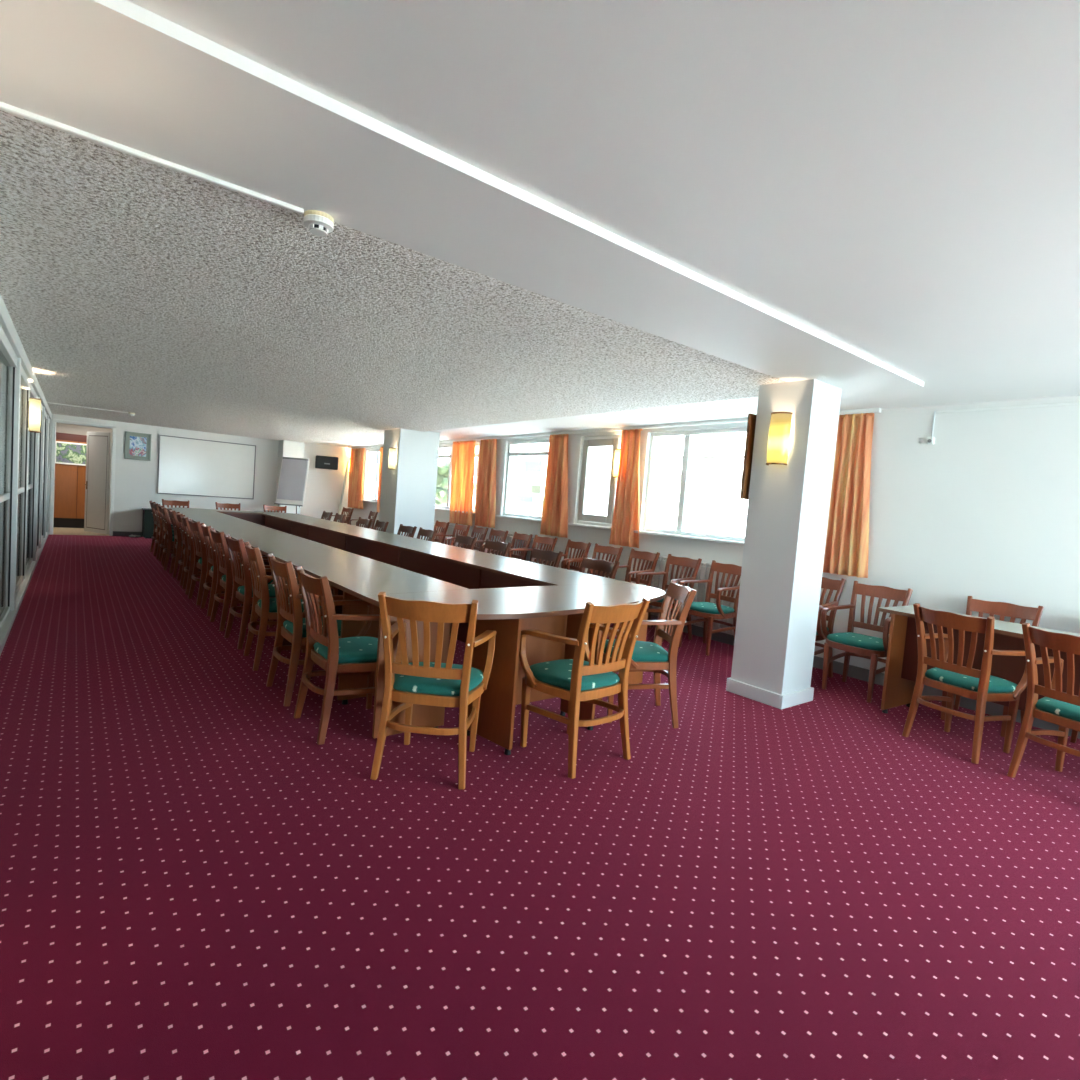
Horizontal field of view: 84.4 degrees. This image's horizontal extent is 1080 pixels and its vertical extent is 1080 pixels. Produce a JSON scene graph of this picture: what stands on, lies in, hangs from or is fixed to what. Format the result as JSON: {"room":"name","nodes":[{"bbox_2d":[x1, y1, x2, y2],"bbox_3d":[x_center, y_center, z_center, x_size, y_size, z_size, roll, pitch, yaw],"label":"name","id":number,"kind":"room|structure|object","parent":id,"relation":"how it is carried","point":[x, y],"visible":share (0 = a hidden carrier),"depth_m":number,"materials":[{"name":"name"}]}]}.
{"room":"conference room","nodes":[
{"label":"conference room","id":0,"kind":"room"},
{"bbox_2d":[0,294,51,654],"bbox_3d":[-4.411,-0.467,4.911,0.115,2.460,18.400,2,4,-38],"label":"wall","id":1,"kind":"structure","parent":0,"point":[24,454],"depth_m":5.43,"materials":[{"name":"glass"}]},
{"bbox_2d":[28,397,40,432],"bbox_3d":[-5.733,-1.414,6.759,0.112,0.378,0.170,2,4,-38],"label":"wall sconce","id":2,"kind":"object","parent":1,"relation":"attached to","point":[34,404],"visible":1,"depth_m":6.70,"materials":[{"name":"glass"}]},
{"bbox_2d":[56,423,111,434],"bbox_3d":[-10.977,-1.589,14.305,4.900,2.650,0.200,2,4,-38],"label":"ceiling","id":3,"kind":"structure","parent":0,"point":[60,427],"depth_m":14.09,"materials":[{"name":"grey paint"}]},
{"bbox_2d":[48,414,350,531],"bbox_3d":[-7.657,-1.344,14.097,6.320,2.595,0.160,2,4,-38],"label":"wall","id":4,"kind":"structure","parent":0,"point":[135,484],"depth_m":13.93,"materials":[{"name":"paint"}]},
{"bbox_2d":[49,419,115,535],"bbox_3d":[-9.863,-1.320,12.865,1.060,2.360,0.985,2,4,-38],"label":"door","id":5,"kind":"structure","parent":4,"relation":"in","point":[101,446],"depth_m":12.99,"materials":[{"name":"laminate"}]},
{"bbox_2d":[113,531,142,536],"bbox_3d":[-7.234,-0.081,14.468,5.140,0.100,0.015,2,4,-38],"label":"baseboard","id":6,"kind":"structure","parent":4,"relation":"attached to","point":[115,533],"depth_m":13.02,"materials":[{"name":"grey wood"}]},
{"bbox_2d":[124,431,150,460],"bbox_3d":[-8.781,-2.045,13.015,0.475,0.590,0.025,2,4,-38],"label":"framed poster","id":7,"kind":"object","parent":4,"relation":"attached to","point":[137,445],"visible":1,"depth_m":13.01,"materials":[{"name":"multicoloured paper"}]},
{"bbox_2d":[129,436,146,456],"bbox_3d":[-8.784,-2.045,13.019,0.305,0.420,0.012,2,4,-38],"label":"picture","id":8,"kind":"object","parent":7,"relation":"attached to","point":[137,444],"depth_m":13.02},
{"bbox_2d":[157,435,255,498],"bbox_3d":[-7.723,-1.665,13.885,1.990,1.310,0.029,2,4,-38],"label":"whiteboard","id":9,"kind":"object","parent":4,"relation":"attached to","point":[186,466],"visible":1,"depth_m":13.84,"materials":[{"name":"plastic"}]},
{"bbox_2d":[315,455,337,469],"bbox_3d":[-5.505,-1.993,15.376,0.540,0.320,0.349,3,4,-24],"label":"loudspeaker","id":10,"kind":"object","parent":4,"relation":"attached to","point":[322,462],"visible":1,"depth_m":15.22,"materials":[{"name":"black plastic"}]},
{"bbox_2d":[0,527,1079,1079],"bbox_3d":[-3.303,0.786,7.265,8.400,0.150,21.100,2,4,-38],"label":"floor","id":11,"kind":"structure","parent":0,"point":[194,885],"depth_m":2.24,"materials":[{"name":"red carpet"}]},
{"bbox_2d":[53,432,86,527],"bbox_3d":[-10.905,-1.381,14.042,3.300,2.180,0.320,2,4,-38],"label":"door","id":12,"kind":"structure","parent":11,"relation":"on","point":[69,490],"depth_m":13.85,"materials":[{"name":"brown wood"}]},
{"bbox_2d":[55,441,86,465],"bbox_3d":[-10.694,-1.995,13.910,1.000,0.510,0.025,2,4,-38],"label":"window","id":13,"kind":"structure","parent":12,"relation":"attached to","point":[69,453],"depth_m":13.78,"materials":[{"name":"glass"}]},
{"bbox_2d":[142,508,167,538],"bbox_3d":[-8.362,-0.358,13.233,0.790,0.630,0.482,2,4,-38],"label":"base cabinet","id":14,"kind":"object","parent":11,"relation":"on","point":[147,520],"visible":0.41,"depth_m":12.89,"materials":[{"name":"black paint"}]},
{"bbox_2d":[150,500,172,553],"bbox_3d":[-6.681,-0.221,10.686,0.570,0.929,0.551,1,5,-40],"label":"wooden armchair","id":15,"kind":"object","parent":11,"relation":"on","point":[154,537],"visible":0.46,"depth_m":10.60,"materials":[{"name":"brown wood"}]},
{"bbox_2d":[153,502,173,558],"bbox_3d":[-6.290,-0.160,10.172,0.570,0.929,0.551,2,4,-38],"label":"wooden armchair","id":16,"kind":"object","parent":11,"relation":"on","point":[158,541],"visible":0.44,"depth_m":9.92,"materials":[{"name":"brown wood"}]},
{"bbox_2d":[158,504,181,563],"bbox_3d":[-5.858,-0.093,9.625,0.570,0.929,0.551,2,4,-38],"label":"wooden armchair","id":17,"kind":"object","parent":11,"relation":"on","point":[164,537],"visible":0.37,"depth_m":9.44,"materials":[{"name":"brown wood"}]},
{"bbox_2d":[161,506,181,569],"bbox_3d":[-5.450,-0.027,9.062,0.570,0.929,0.551,2,4,-35],"label":"wooden armchair","id":18,"kind":"object","parent":11,"relation":"on","point":[170,539],"visible":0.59,"depth_m":8.80,"materials":[{"name":"brown wood"}]},
{"bbox_2d":[169,509,181,577],"bbox_3d":[-4.984,0.043,8.502,0.570,0.929,0.551,2,4,-37],"label":"wooden armchair","id":19,"kind":"object","parent":11,"relation":"on","point":[177,549],"visible":0.52,"depth_m":8.24,"materials":[{"name":"brown wood"}]},
{"bbox_2d":[162,499,189,525],"bbox_3d":[-7.138,-0.318,11.710,0.551,0.929,0.570,2,4,-39],"label":"wooden armchair","id":20,"kind":"object","parent":11,"relation":"on","point":[172,503],"visible":0.08,"depth_m":11.87,"materials":[{"name":"brown wood"}]},
{"bbox_2d":[176,512,196,585],"bbox_3d":[-4.538,0.111,7.942,0.570,0.929,0.551,2,4,-36],"label":"wooden armchair","id":21,"kind":"object","parent":11,"relation":"on","point":[184,555],"visible":0.43,"depth_m":7.69,"materials":[{"name":"brown wood"}]},
{"bbox_2d":[181,515,206,594],"bbox_3d":[-4.130,0.177,7.377,0.570,0.929,0.551,2,4,-35],"label":"wooden armchair","id":22,"kind":"object","parent":11,"relation":"on","point":[188,569],"visible":0.45,"depth_m":7.12,"materials":[{"name":"brown wood"}]},
{"bbox_2d":[188,519,240,604],"bbox_3d":[-3.715,0.241,6.837,0.570,0.929,0.551,1,5,-41],"label":"wooden armchair","id":23,"kind":"object","parent":11,"relation":"on","point":[199,549],"visible":0.52,"depth_m":6.60,"materials":[{"name":"brown wood"}]},
{"bbox_2d":[200,523,241,615],"bbox_3d":[-3.308,0.302,6.350,0.570,0.929,0.551,2,4,-37],"label":"wooden armchair","id":24,"kind":"object","parent":11,"relation":"on","point":[212,571],"visible":0.48,"depth_m":6.13,"materials":[{"name":"brown wood"}]},
{"bbox_2d":[215,502,240,510],"bbox_3d":[-6.392,-0.297,12.295,0.551,0.929,0.570,1,5,-41],"label":"wooden armchair","id":25,"kind":"object","parent":11,"relation":"on","point":[218,505],"visible":0.08,"depth_m":12.45,"materials":[{"name":"brown wood"}]},
{"bbox_2d":[166,507,300,525],"bbox_3d":[-5.963,-0.164,11.669,2.375,0.800,0.750,2,4,-38],"label":"table","id":26,"kind":"object","parent":11,"relation":"on","point":[256,517],"visible":0.12,"depth_m":11.50,"materials":[{"name":"brown wood"}]},
{"bbox_2d":[210,528,272,630],"bbox_3d":[-2.889,0.368,5.791,0.570,0.929,0.551,2,4,-39],"label":"wooden armchair","id":27,"kind":"object","parent":11,"relation":"on","point":[223,566],"visible":0.52,"depth_m":5.56,"materials":[{"name":"brown wood"}]},
{"bbox_2d":[224,534,275,648],"bbox_3d":[-2.453,0.435,5.246,0.570,0.929,0.551,1,5,-41],"label":"wooden armchair","id":28,"kind":"object","parent":11,"relation":"on","point":[244,593],"visible":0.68,"depth_m":5.03,"materials":[{"name":"brown wood"}]},
{"bbox_2d":[263,505,286,512],"bbox_3d":[-5.681,-0.276,12.852,0.551,0.929,0.570,2,4,-36],"label":"wooden armchair","id":29,"kind":"object","parent":11,"relation":"on","point":[272,508],"visible":0.07,"depth_m":13.03,"materials":[{"name":"brown wood"}]},
{"bbox_2d":[244,541,321,670],"bbox_3d":[-2.039,0.499,4.716,0.570,0.929,0.551,2,4,-35],"label":"wooden armchair","id":30,"kind":"object","parent":11,"relation":"on","point":[263,606],"visible":0.63,"depth_m":4.49,"materials":[{"name":"brown wood"}]},
{"bbox_2d":[276,440,303,513],"bbox_3d":[-6.246,-1.230,14.830,0.490,2.495,0.440,2,4,-38],"label":"column","id":31,"kind":"structure","parent":11,"relation":"on","point":[286,448],"depth_m":14.64,"materials":[{"name":"paint"}]},
{"bbox_2d":[274,457,309,513],"bbox_3d":[-5.926,-0.945,14.267,0.685,2.052,0.865,4,3,0],"label":"flip chart","id":32,"kind":"object","parent":11,"relation":"on","point":[292,482],"visible":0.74,"depth_m":14.17,"materials":[{"name":"white paper"}]},
{"bbox_2d":[266,553,342,705],"bbox_3d":[-1.541,0.578,4.053,0.570,0.929,0.551,2,4,-38],"label":"wooden armchair","id":33,"kind":"object","parent":11,"relation":"on","point":[291,609],"visible":0.66,"depth_m":3.84,"materials":[{"name":"brown wood"}]},
{"bbox_2d":[168,509,467,704],"bbox_3d":[-3.552,0.289,7.272,0.765,0.800,9.186,2,4,-38],"label":"table","id":34,"kind":"object","parent":11,"relation":"on","point":[355,576],"visible":0.22,"depth_m":4.55,"materials":[{"name":"brown wood"}]},
{"bbox_2d":[294,566,378,744],"bbox_3d":[-1.136,0.640,3.535,0.570,0.929,0.551,2,4,-38],"label":"wooden armchair","id":35,"kind":"object","parent":11,"relation":"on","point":[357,655],"visible":0.81,"depth_m":3.37,"materials":[{"name":"brown wood"}]},
{"bbox_2d":[325,507,353,524],"bbox_3d":[-5.115,-0.373,15.149,0.551,0.929,0.570,7,5,42],"label":"wooden armchair","id":36,"kind":"object","parent":11,"relation":"on","point":[349,510],"visible":0.21,"depth_m":15.24,"materials":[{"name":"brown wood"}]},
{"bbox_2d":[337,461,348,521],"bbox_3d":[-5.216,-1.014,15.640,0.056,2.127,0.517,5,4,13],"label":"pole","id":37,"kind":"object","parent":11,"relation":"on","point":[347,466],"visible":0.6,"depth_m":15.68,"materials":[{"name":"metal"}]},
{"bbox_2d":[350,511,377,528],"bbox_3d":[-4.144,-0.224,13.938,0.570,0.929,0.551,2,4,-34],"label":"wooden armchair","id":38,"kind":"object","parent":11,"relation":"on","point":[373,515],"visible":0.35,"depth_m":14.00,"materials":[{"name":"brown wood"}]},
{"bbox_2d":[356,517,372,527],"bbox_3d":[-3.254,0.069,10.240,0.570,0.929,0.551,1,5,-41],"label":"wooden armchair","id":39,"kind":"object","parent":11,"relation":"on","point":[366,523],"visible":0.08,"depth_m":10.39,"materials":[{"name":"brown wood"}]},
{"bbox_2d":[373,520,388,531],"bbox_3d":[-2.822,0.136,9.688,0.570,0.929,0.551,2,4,-35],"label":"wooden armchair","id":40,"kind":"object","parent":11,"relation":"on","point":[383,525],"visible":0.06,"depth_m":9.84,"materials":[{"name":"brown wood"}]},
{"bbox_2d":[397,524,416,537],"bbox_3d":[-2.219,0.229,8.926,0.570,0.929,0.551,1,5,-41],"label":"wooden armchair","id":41,"kind":"object","parent":11,"relation":"on","point":[410,531],"visible":0.09,"depth_m":9.07,"materials":[{"name":"brown wood"}]},
{"bbox_2d":[378,428,439,540],"bbox_3d":[-2.307,-0.654,10.385,0.774,2.490,0.694,2,4,-38],"label":"pillar","id":42,"kind":"structure","parent":11,"relation":"on","point":[408,491],"depth_m":10.11,"materials":[{"name":"white paint"}]},
{"bbox_2d":[388,448,395,469],"bbox_3d":[-2.478,-1.359,9.956,0.097,0.358,0.151,2,4,-38],"label":"wall sconce","id":43,"kind":"object","parent":42,"relation":"attached to","point":[392,451],"visible":1,"depth_m":9.91,"materials":[{"name":"glass"}]},
{"bbox_2d":[417,527,436,541],"bbox_3d":[-1.821,0.291,8.401,0.570,0.929,0.551,2,4,-39],"label":"wooden armchair","id":44,"kind":"object","parent":11,"relation":"on","point":[430,534],"visible":0.1,"depth_m":8.55,"materials":[{"name":"brown wood"}]},
{"bbox_2d":[370,592,495,788],"bbox_3d":[-0.545,0.714,3.081,0.551,0.929,0.570,5,3,4],"label":"wooden armchair","id":45,"kind":"object","parent":11,"relation":"on","point":[448,684],"visible":1,"depth_m":2.89,"materials":[{"name":"brown wood"}]},
{"bbox_2d":[434,520,449,543],"bbox_3d":[-2.089,0.093,11.315,0.570,0.929,0.551,2,4,-38],"label":"wooden armchair","id":46,"kind":"object","parent":11,"relation":"on","point":[444,525],"visible":0.32,"depth_m":11.40,"materials":[{"name":"brown wood"}]},
{"bbox_2d":[434,522,461,546],"bbox_3d":[-1.888,0.115,11.665,0.095,0.868,1.420,2,4,-38],"label":"radiator","id":47,"kind":"object","parent":11,"relation":"on","point":[450,529],"visible":0.09,"depth_m":11.41,"materials":[{"name":"metal"}]},
{"bbox_2d":[262,513,635,658],"bbox_3d":[-2.332,0.320,8.292,0.805,0.800,9.086,2,4,-38],"label":"table","id":48,"kind":"object","parent":11,"relation":"on","point":[463,567],"visible":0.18,"depth_m":6.30,"materials":[{"name":"brown wood"}]},
{"bbox_2d":[436,523,469,547],"bbox_3d":[-1.625,0.166,10.705,0.570,0.929,0.551,2,4,-39],"label":"wooden armchair","id":49,"kind":"object","parent":11,"relation":"on","point":[465,529],"visible":0.22,"depth_m":10.83,"materials":[{"name":"brown wood"}]},
{"bbox_2d":[453,533,476,549],"bbox_3d":[-1.175,0.390,7.590,0.570,0.929,0.551,2,4,-37],"label":"wooden armchair","id":50,"kind":"object","parent":11,"relation":"on","point":[470,541],"visible":0.13,"depth_m":7.72,"materials":[{"name":"brown wood"}]},
{"bbox_2d":[448,526,488,551],"bbox_3d":[-1.258,0.223,10.229,0.570,0.929,0.551,2,4,-34],"label":"wooden armchair","id":51,"kind":"object","parent":11,"relation":"on","point":[482,531],"visible":0.27,"depth_m":10.29,"materials":[{"name":"brown wood"}]},
{"bbox_2d":[466,528,508,555],"bbox_3d":[-0.893,0.280,9.760,0.570,0.929,0.551,2,4,-38],"label":"wooden armchair","id":52,"kind":"object","parent":11,"relation":"on","point":[502,535],"visible":0.21,"depth_m":9.88,"materials":[{"name":"brown wood"}]},
{"bbox_2d":[483,539,511,556],"bbox_3d":[-0.717,0.462,6.990,0.570,0.929,0.551,1,5,-40],"label":"wooden armchair","id":53,"kind":"object","parent":11,"relation":"on","point":[502,547],"visible":0.08,"depth_m":7.12,"materials":[{"name":"brown wood"}]},
{"bbox_2d":[487,532,532,560],"bbox_3d":[-0.490,0.342,9.239,0.570,0.929,0.551,2,4,-36],"label":"wooden armchair","id":54,"kind":"object","parent":11,"relation":"on","point":[525,538],"visible":0.34,"depth_m":9.33,"materials":[{"name":"brown wood"}]},
{"bbox_2d":[363,584,664,754],"bbox_3d":[0.076,0.769,3.970,2.384,0.800,0.804,1,5,-43],"label":"table","id":55,"kind":"object","parent":11,"relation":"on","point":[508,611],"visible":0.56,"depth_m":3.50,"materials":[{"name":"brown wood"}]},
{"bbox_2d":[496,533,537,562],"bbox_3d":[-0.418,0.342,9.782,0.095,0.868,1.120,2,4,-38],"label":"radiator","id":56,"kind":"object","parent":11,"relation":"on","point":[509,538],"visible":0.16,"depth_m":9.64,"materials":[{"name":"metal"}]},
{"bbox_2d":[508,535,557,564],"bbox_3d":[-0.126,0.398,8.783,0.570,0.929,0.551,1,5,-41],"label":"wooden armchair","id":57,"kind":"object","parent":11,"relation":"on","point":[549,541],"visible":0.23,"depth_m":8.90,"materials":[{"name":"brown wood"}]},
{"bbox_2d":[529,547,562,566],"bbox_3d":[-0.144,0.553,6.223,0.570,0.929,0.551,2,4,-38],"label":"wooden armchair","id":58,"kind":"object","parent":11,"relation":"on","point":[546,555],"visible":0.12,"depth_m":6.35,"materials":[{"name":"brown wood"}]},
{"bbox_2d":[539,539,590,571],"bbox_3d":[0.323,0.466,8.232,0.570,0.929,0.551,2,4,-36],"label":"wooden armchair","id":59,"kind":"object","parent":11,"relation":"on","point":[585,547],"visible":0.26,"depth_m":8.33,"materials":[{"name":"brown wood"}]},
{"bbox_2d":[519,598,649,778],"bbox_3d":[0.226,0.756,3.362,0.551,0.929,0.570,1,5,-41],"label":"wooden armchair","id":60,"kind":"object","parent":11,"relation":"on","point":[566,679],"visible":1,"depth_m":3.23,"materials":[{"name":"brown wood"}]},
{"bbox_2d":[567,543,622,578],"bbox_3d":[0.693,0.524,7.743,0.570,0.929,0.551,1,5,-41],"label":"wooden armchair","id":61,"kind":"object","parent":11,"relation":"on","point":[600,549],"visible":0.13,"depth_m":7.86,"materials":[{"name":"brown wood"}]},
{"bbox_2d":[580,556,619,578],"bbox_3d":[0.357,0.630,5.579,0.570,0.929,0.551,2,4,-38],"label":"wooden armchair","id":62,"kind":"object","parent":11,"relation":"on","point":[605,566],"visible":0.1,"depth_m":5.70,"materials":[{"name":"brown wood"}]},
{"bbox_2d":[600,548,659,627],"bbox_3d":[1.071,0.582,7.274,0.570,0.929,0.551,2,4,-35],"label":"wooden armchair","id":63,"kind":"object","parent":11,"relation":"on","point":[643,555],"visible":0.39,"depth_m":7.33,"materials":[{"name":"brown wood"}]},
{"bbox_2d":[598,580,696,727],"bbox_3d":[0.703,0.747,4.098,0.570,0.929,0.551,4,3,-4],"label":"wooden armchair","id":64,"kind":"object","parent":11,"relation":"on","point":[646,656],"visible":0.7,"depth_m":3.91,"materials":[{"name":"brown wood"}]},
{"bbox_2d":[636,554,701,641],"bbox_3d":[1.439,0.641,6.767,0.570,0.929,0.551,2,4,-36],"label":"wooden armchair","id":65,"kind":"object","parent":11,"relation":"on","point":[686,562],"visible":0.33,"depth_m":6.83,"materials":[{"name":"brown wood"}]},
{"bbox_2d":[643,556,740,633],"bbox_3d":[1.766,0.680,6.984,0.095,0.868,1.450,2,4,-38],"label":"radiator","id":66,"kind":"object","parent":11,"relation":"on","point":[703,571],"visible":0.22,"depth_m":6.83,"materials":[{"name":"metal"}]},
{"bbox_2d":[679,560,741,655],"bbox_3d":[1.813,0.699,6.287,0.570,0.929,0.551,2,4,-35],"label":"wooden armchair","id":67,"kind":"object","parent":11,"relation":"on","point":[709,611],"visible":0.81,"depth_m":6.28,"materials":[{"name":"brown wood"}]},
{"bbox_2d":[726,379,841,708],"bbox_3d":[1.942,0.016,4.732,0.469,2.490,0.489,2,4,-38],"label":"pillar","id":68,"kind":"structure","parent":11,"relation":"on","point":[789,504],"depth_m":4.58,"materials":[{"name":"white paint"}]},
{"bbox_2d":[740,413,756,499],"bbox_3d":[1.840,-0.659,4.892,0.500,0.680,0.057,2,4,-38],"label":"framed board","id":69,"kind":"object","parent":68,"relation":"attached to","point":[751,423],"visible":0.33,"depth_m":4.76,"materials":[{"name":"brown wood"}]},
{"bbox_2d":[766,412,792,464],"bbox_3d":[1.800,-0.767,4.517,0.097,0.393,0.161,2,4,-38],"label":"wall sconce","id":70,"kind":"object","parent":68,"relation":"attached to","point":[780,422],"visible":1,"depth_m":4.47,"materials":[{"name":"glass"}]},
{"bbox_2d":[814,577,845,677],"bbox_3d":[2.445,0.792,5.560,0.570,0.929,0.551,2,4,-39],"label":"wooden armchair","id":71,"kind":"object","parent":11,"relation":"on","point":[826,583],"visible":0.24,"depth_m":5.50,"materials":[{"name":"brown wood"}]},
{"bbox_2d":[821,581,912,702],"bbox_3d":[2.771,0.845,5.094,0.570,0.929,0.551,2,4,-38],"label":"wooden armchair","id":72,"kind":"object","parent":11,"relation":"on","point":[853,644],"visible":0.78,"depth_m":5.12,"materials":[{"name":"brown wood"}]},
{"bbox_2d":[902,603,1026,763],"bbox_3d":[2.829,0.918,3.968,0.570,0.929,0.551,3,4,-27],"label":"wooden armchair","id":73,"kind":"object","parent":11,"relation":"on","point":[968,682],"visible":0.97,"depth_m":3.85,"materials":[{"name":"brown wood"}]},
{"bbox_2d":[878,605,1079,712],"bbox_3d":[3.437,1.034,3.846,0.550,0.800,2.260,2,4,-34],"label":"desk","id":74,"kind":"object","parent":11,"relation":"on","point":[901,667],"visible":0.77,"depth_m":4.36,"materials":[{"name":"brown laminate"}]},
{"bbox_2d":[941,596,1043,736],"bbox_3d":[3.393,0.929,4.508,0.570,0.929,0.551,1,5,-40],"label":"wooden armchair","id":75,"kind":"object","parent":11,"relation":"on","point":[1003,609],"visible":0.09,"depth_m":4.61,"materials":[{"name":"brown wood"}]},
{"bbox_2d":[1007,623,1079,777],"bbox_3d":[3.112,0.975,3.398,0.570,0.929,0.551,3,4,-24],"label":"wooden armchair","id":76,"kind":"object","parent":11,"relation":"on","point":[1060,708],"visible":1,"depth_m":3.42,"materials":[{"name":"brown wood"}]},
{"bbox_2d":[0,0,1079,447],"bbox_3d":[-1.727,-1.730,6.790,6.620,0.233,18.900,2,4,-38],"label":"ceiling","id":77,"kind":"structure","parent":0,"point":[897,181],"depth_m":2.28,"materials":[{"name":"paint"}]},
{"bbox_2d":[0,102,303,214],"bbox_3d":[-1.338,-1.281,1.974,1.072,0.018,0.024,2,4,-38],"label":"trim","id":78,"kind":"structure","parent":77,"relation":"attached to","point":[4,107],"depth_m":1.98,"materials":[{"name":"white plastic"}]},
{"bbox_2d":[304,210,333,235],"bbox_3d":[-0.874,-1.245,2.353,0.112,0.063,0.112,2,4,-38],"label":"smoke detector","id":79,"kind":"object","parent":77,"relation":"attached to","point":[319,223],"visible":1,"depth_m":2.32,"materials":[{"name":"beige plastic"}]},
{"bbox_2d":[0,0,923,394],"bbox_3d":[0.477,-1.237,2.963,5.350,0.055,0.700,2,4,-38],"label":"ceiling beam","id":80,"kind":"structure","parent":77,"relation":"attached to","point":[122,72],"depth_m":2.00,"materials":[{"name":"paint"}]},
{"bbox_2d":[348,395,1079,672],"bbox_3d":[0.654,-0.384,8.810,0.280,2.595,18.900,2,4,-38],"label":"wall","id":81,"kind":"structure","parent":0,"point":[989,510],"depth_m":5.01,"materials":[{"name":"paint"}]},
{"bbox_2d":[348,448,364,508],"bbox_3d":[-4.720,-1.590,15.343,0.089,1.543,1.077,2,4,-38],"label":"curtain","id":82,"kind":"object","parent":81,"relation":"hanging from","point":[357,456],"visible":1,"depth_m":15.29,"materials":[{"name":"orange fabric"}]},
{"bbox_2d":[360,450,379,502],"bbox_3d":[-4.067,-1.578,14.666,0.200,1.300,1.280,2,4,-38],"label":"window","id":83,"kind":"structure","parent":81,"relation":"in","point":[373,455],"depth_m":14.93,"materials":[{"name":"white glass"}]},
{"bbox_2d":[377,447,382,512],"bbox_3d":[-3.723,-1.426,14.061,0.086,1.563,0.391,2,4,-38],"label":"curtain","id":84,"kind":"object","parent":81,"relation":"hanging from","point":[381,448],"visible":0.27,"depth_m":14.14,"materials":[{"name":"orange fabric"}]},
{"bbox_2d":[435,443,478,513],"bbox_3d":[-2.291,-1.303,12.390,0.200,1.300,3.780,2,4,-38],"label":"window","id":85,"kind":"structure","parent":81,"relation":"in","point":[442,502],"depth_m":12.00,"materials":[{"name":"glass"}]},
{"bbox_2d":[449,440,475,525],"bbox_3d":[-1.461,-1.075,11.166,0.087,1.563,0.851,2,4,-38],"label":"curtain","id":86,"kind":"object","parent":81,"relation":"hanging from","point":[463,452],"visible":0.98,"depth_m":11.12,"materials":[{"name":"orange fabric"}]},
{"bbox_2d":[474,439,496,527],"bbox_3d":[-0.940,-1.005,10.496,0.082,1.543,0.628,2,4,-38],"label":"curtain","id":87,"kind":"object","parent":81,"relation":"hanging from","point":[486,485],"visible":1,"depth_m":10.47,"materials":[{"name":"orange fabric"}]},
{"bbox_2d":[495,439,548,521],"bbox_3d":[-0.230,-0.984,9.749,0.200,1.300,1.350,2,4,-38],"label":"window","id":88,"kind":"structure","parent":81,"relation":"in","point":[527,460],"depth_m":9.85,"materials":[{"name":"glass"}]},
{"bbox_2d":[540,434,567,537],"bbox_3d":[0.243,-0.827,8.981,0.082,1.533,0.648,2,4,-38],"label":"curtain","id":89,"kind":"object","parent":81,"relation":"hanging from","point":[554,522],"visible":1,"depth_m":8.95,"materials":[{"name":"orange fabric"}]},
{"bbox_2d":[568,435,619,529],"bbox_3d":[0.802,-0.824,8.427,0.200,1.300,0.880,2,4,-38],"label":"window","id":90,"kind":"structure","parent":81,"relation":"in","point":[583,520],"depth_m":8.44,"materials":[{"name":"white plastic"}]},
{"bbox_2d":[348,408,881,448],"bbox_3d":[-0.997,-1.803,10.600,0.045,0.040,13.300,2,4,-38],"label":"trim","id":91,"kind":"structure","parent":81,"relation":"attached to","point":[870,410],"depth_m":7.68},
{"bbox_2d":[613,449,620,477],"bbox_3d":[1.057,-1.029,8.015,0.097,0.378,0.161,2,4,-38],"label":"wall sconce","id":92,"kind":"object","parent":81,"relation":"attached to","point":[617,451],"visible":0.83,"depth_m":7.98,"materials":[{"name":"glass"}]},
{"bbox_2d":[609,429,642,547],"bbox_3d":[1.181,-0.681,7.780,0.086,1.533,0.545,2,4,-38],"label":"curtain","id":93,"kind":"object","parent":81,"relation":"hanging from","point":[625,520],"visible":1,"depth_m":7.81,"materials":[{"name":"orange fabric"}]},
{"bbox_2d":[634,427,747,544],"bbox_3d":[2.073,-0.627,6.798,0.200,1.300,2.430,2,4,-38],"label":"window","id":94,"kind":"structure","parent":81,"relation":"in","point":[679,532],"depth_m":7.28,"materials":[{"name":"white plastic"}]},
{"bbox_2d":[823,413,873,577],"bbox_3d":[2.886,-0.428,5.598,0.089,1.513,0.505,2,4,-38],"label":"curtain","id":95,"kind":"object","parent":81,"relation":"hanging from","point":[847,537],"visible":0.82,"depth_m":5.57,"materials":[{"name":"orange fabric"}]},
{"bbox_2d":[650,614,1079,738],"bbox_3d":[0.411,0.845,8.833,0.018,0.110,18.400,2,4,-38],"label":"baseboard","id":96,"kind":"structure","parent":81,"relation":"attached to","point":[856,672],"depth_m":5.42,"materials":[{"name":"white wood"}]},
{"bbox_2d":[926,411,935,443],"bbox_3d":[3.357,-0.965,5.103,0.065,0.285,0.050,2,4,-38],"label":"wall sensor","id":97,"kind":"object","parent":81,"relation":"attached to","point":[930,440],"visible":1,"depth_m":5.11,"materials":[{"name":"white plastic"}]},
{"bbox_2d":[936,402,1079,412],"bbox_3d":[4.812,-0.875,3.287,0.014,0.018,4.630,2,4,-38],"label":"trim","id":98,"kind":"structure","parent":81,"relation":"attached to","point":[1066,403],"depth_m":4.70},
{"label":"outside","id":99,"kind":"structure","parent":0,"visible":0},
{"bbox_3d":[30.913,3.270,62.749,113.800,0.200,180.000,2,4,-38],"label":"ground","id":100,"kind":"structure","parent":99,"visible":0},
{"bbox_2d":[589,443,619,515],"bbox_3d":[-1.485,-2.942,43.913,9.100,9.500,17.300,2,4,-38],"label":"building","id":101,"kind":"structure","parent":100,"relation":"on","point":[602,459],"depth_m":37.31,"materials":[{"name":"white"}]},
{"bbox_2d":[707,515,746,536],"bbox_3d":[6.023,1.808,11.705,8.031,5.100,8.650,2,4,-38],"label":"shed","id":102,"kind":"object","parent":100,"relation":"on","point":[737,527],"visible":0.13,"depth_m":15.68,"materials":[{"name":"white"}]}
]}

